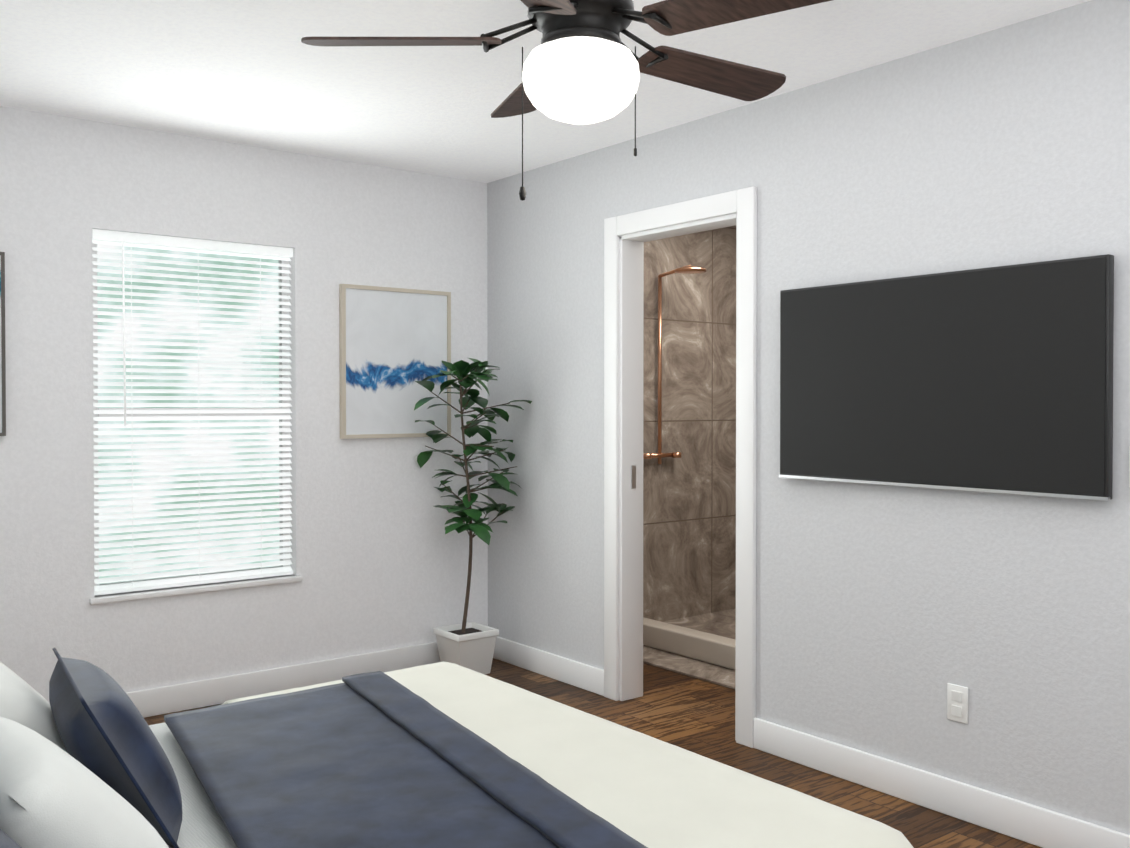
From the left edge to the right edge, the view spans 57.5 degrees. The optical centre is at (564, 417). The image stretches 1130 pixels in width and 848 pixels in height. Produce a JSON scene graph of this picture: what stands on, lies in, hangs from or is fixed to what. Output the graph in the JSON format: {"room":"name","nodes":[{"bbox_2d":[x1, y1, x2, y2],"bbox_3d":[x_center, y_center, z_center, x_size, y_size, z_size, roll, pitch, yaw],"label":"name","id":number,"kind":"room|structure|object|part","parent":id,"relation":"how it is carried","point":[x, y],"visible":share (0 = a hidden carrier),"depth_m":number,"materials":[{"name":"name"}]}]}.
{"room":"bedroom","nodes":[
{"label":"bedroom","id":0,"kind":"room"},
{"bbox_2d":[0,106,735,702],"bbox_3d":[-0.605,0.015,5.246,5.785,2.440,0.120,-1,1,-38],"label":"wall","id":1,"kind":"structure","parent":0,"point":[380,558],"depth_m":4.73,"materials":[{"name":"paint"}]},
{"bbox_2d":[0,252,5,435],"bbox_3d":[-2.357,-0.276,3.773,0.545,0.700,0.030,-1,1,-38],"label":"picture","id":2,"kind":"object","parent":1,"relation":"attached to","point":[2,359],"visible":0.88,"depth_m":3.93,"materials":[{"name":"grey wood"}]},
{"bbox_2d":[92,240,289,590],"bbox_3d":[-1.615,-0.021,4.487,0.860,1.490,0.050,-1,1,-38],"label":"window","id":3,"kind":"structure","parent":1,"relation":"in","point":[185,361],"depth_m":4.47,"materials":[{"name":"white"}]},
{"bbox_2d":[92,229,292,594],"bbox_3d":[-1.581,-0.021,4.444,0.850,1.484,0.048,-1,1,-38],"label":"window blinds","id":4,"kind":"object","parent":3,"relation":"attached to","point":[181,244],"visible":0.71,"depth_m":4.42,"materials":[{"name":"white plastic"}]},
{"bbox_2d":[89,574,301,604],"bbox_3d":[-1.576,0.738,4.448,0.900,0.025,0.095,-1,1,-38],"label":"window sill","id":5,"kind":"structure","parent":1,"relation":"attached to","point":[161,592],"depth_m":4.39,"materials":[{"name":"white wood"}]},
{"bbox_2d":[126,642,439,717],"bbox_3d":[-1.606,1.188,4.391,3.075,0.115,0.016,-1,1,-38],"label":"baseboard","id":6,"kind":"structure","parent":1,"relation":"attached to","point":[214,691],"depth_m":4.61,"materials":[{"name":"white wood"}]},
{"bbox_2d":[339,284,450,438],"bbox_3d":[-0.811,-0.262,4.983,0.590,0.720,0.030,-1,1,-38],"label":"picture","id":7,"kind":"object","parent":1,"relation":"attached to","point":[394,344],"visible":0.81,"depth_m":4.96,"materials":[{"name":"beige paper"}]},
{"bbox_2d":[643,265,705,463],"bbox_3d":[0.655,-0.294,5.907,0.296,1.139,0.354,-1,1,-38],"label":"shower","id":8,"kind":"object","parent":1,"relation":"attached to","point":[687,269],"visible":0.96,"depth_m":6.03,"materials":[{"name":"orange metal"}]},
{"bbox_2d":[643,617,735,669],"bbox_3d":[0.605,1.162,5.357,0.120,0.118,1.220,-1,1,-38],"label":"sill","id":9,"kind":"structure","parent":1,"relation":"attached to","point":[718,650],"depth_m":5.24,"materials":[{"name":"beige stone"}]},
{"bbox_2d":[0,0,1090,182],"bbox_3d":[0.949,-1.218,3.119,5.940,0.080,5.360,-1,1,-38],"label":"ceiling","id":10,"kind":"structure","parent":0,"point":[257,73],"depth_m":3.48,"materials":[{"name":"paint"}]},
{"bbox_2d":[301,0,831,200],"bbox_3d":[0.079,-0.844,2.484,1.236,0.650,1.275,-1,1,-38],"label":"ceiling fan","id":11,"kind":"object","parent":10,"relation":"hanging from","point":[583,64],"visible":1,"depth_m":2.39,"materials":[{"name":"brown wood"}]},
{"bbox_3d":[0.045,-1.026,2.463,0.461,0.284,0.478,-1,1,-38],"label":"motor","id":12,"kind":"part","parent":11,"relation":"part of","materials":[{"name":"black metal"}]},
{"bbox_3d":[0.038,-0.792,2.462,0.282,0.172,0.282,-1,1,-38],"label":"globe","id":13,"kind":"part","parent":11,"relation":"part of","materials":[{"name":"white glass"}]},
{"bbox_2d":[144,658,1040,847],"bbox_3d":[0.949,1.292,3.151,5.940,0.060,5.360,-1,1,-38],"label":"floor","id":14,"kind":"structure","parent":0,"point":[694,715],"depth_m":4.01,"materials":[{"name":"brown wood"}]},
{"bbox_2d":[0,647,913,847],"bbox_3d":[-0.379,0.694,1.968,2.086,1.183,1.947,-1,1,-38],"label":"bed","id":15,"kind":"object","parent":14,"relation":"on","point":[443,755],"visible":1,"depth_m":1.98,"materials":[{"name":"white fabric"}]},
{"bbox_2d":[0,647,95,824],"bbox_3d":[-1.131,0.616,2.061,0.294,0.301,0.548,-1,1,-38],"label":"pillow","id":16,"kind":"object","parent":15,"relation":"on","point":[20,703],"depth_m":1.94,"materials":[{"name":"white fabric"}]},
{"bbox_2d":[0,710,191,847],"bbox_3d":[-0.802,0.627,1.607,0.302,0.294,0.518,-1,1,-38],"label":"pillow","id":17,"kind":"object","parent":15,"relation":"on","point":[50,797],"depth_m":1.48,"materials":[{"name":"white fabric"}]},
{"bbox_2d":[49,647,184,847],"bbox_3d":[-0.866,0.628,1.977,0.221,0.303,0.475,-1,1,-38],"label":"pillow","id":18,"kind":"object","parent":15,"relation":"on","point":[92,718],"depth_m":1.83,"materials":[{"name":"blue fabric"}]},
{"bbox_2d":[163,677,725,847],"bbox_3d":[-0.376,0.917,1.974,0.847,0.387,1.555,-1,1,-38],"label":"throw","id":19,"kind":"object","parent":15,"relation":"on","point":[357,762],"depth_m":2.04,"materials":[{"name":"blue fabric"}]},
{"bbox_2d":[414,358,531,673],"bbox_3d":[-0.422,0.477,4.875,0.542,1.525,0.600,-1,1,-38],"label":"plant","id":20,"kind":"object","parent":14,"relation":"on","point":[470,645],"visible":0.98,"depth_m":4.94,"materials":[{"name":"green plant"}]},
{"bbox_3d":[-0.479,1.131,4.990,0.232,0.215,0.232,-1,1,-38],"label":"pot","id":21,"kind":"part","parent":20,"relation":"part of","materials":[{"name":"white ceramic"}]},
{"bbox_2d":[643,608,735,689],"bbox_3d":[1.465,1.226,5.460,2.040,0.012,2.120,-1,1,-38],"label":"bathroom tile floor","id":22,"kind":"structure","parent":14,"relation":"on","point":[721,623],"depth_m":5.24,"materials":[{"name":"tile"}]},
{"bbox_2d":[487,0,1129,834],"bbox_3d":[1.224,0.039,3.351,0.120,2.440,5.120,-1,1,-38],"label":"wall","id":23,"kind":"structure","parent":0,"point":[885,614],"depth_m":3.43,"materials":[{"name":"paint"}]},
{"bbox_2d":[493,636,603,695],"bbox_3d":[-0.107,1.181,4.955,0.016,0.115,0.935,-1,1,-38],"label":"baseboard","id":24,"kind":"structure","parent":23,"relation":"attached to","point":[572,672],"depth_m":4.89,"materials":[{"name":"white wood"}]},
{"bbox_2d":[604,186,756,747],"bbox_3d":[0.503,0.187,4.274,0.160,2.120,0.870,-1,1,-38],"label":"door frame","id":25,"kind":"structure","parent":23,"relation":"attached to","point":[626,236],"depth_m":4.50,"materials":[{"name":"white wood"}]},
{"bbox_2d":[754,718,1129,847],"bbox_3d":[1.159,1.202,3.338,0.016,0.115,1.435,-1,1,-38],"label":"baseboard","id":26,"kind":"structure","parent":23,"relation":"attached to","point":[1041,827],"depth_m":3.28,"materials":[{"name":"white wood"}]},
{"bbox_2d":[780,254,1113,499],"bbox_3d":[1.155,-0.116,3.305,0.042,0.677,1.159,-1,1,-38],"label":"television","id":27,"kind":"object","parent":23,"relation":"attached to","point":[1109,374],"depth_m":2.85,"materials":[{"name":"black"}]},
{"bbox_2d":[779,475,1109,500],"bbox_3d":[1.142,0.219,3.300,0.021,0.009,1.159,-1,1,-38],"label":"frame","id":28,"kind":"object","parent":27,"relation":"attached to","point":[967,489],"depth_m":3.19,"materials":[{"name":"silver metal"}]},
{"bbox_2d":[947,683,967,723],"bbox_3d":[1.234,0.901,3.243,0.010,0.114,0.070,-1,1,-38],"label":"electrical outlet","id":29,"kind":"object","parent":23,"relation":"attached to","point":[957,703],"visible":1,"depth_m":3.24,"materials":[{"name":"white plastic"}]},
{"bbox_2d":[1129,446,1129,486],"bbox_3d":[1.570,0.136,2.803,0.010,0.114,0.070,-1,1,-38],"label":"light switch","id":30,"kind":"object","parent":23,"relation":"attached to","point":[1129,466],"visible":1,"depth_m":2.83,"materials":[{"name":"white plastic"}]}
]}

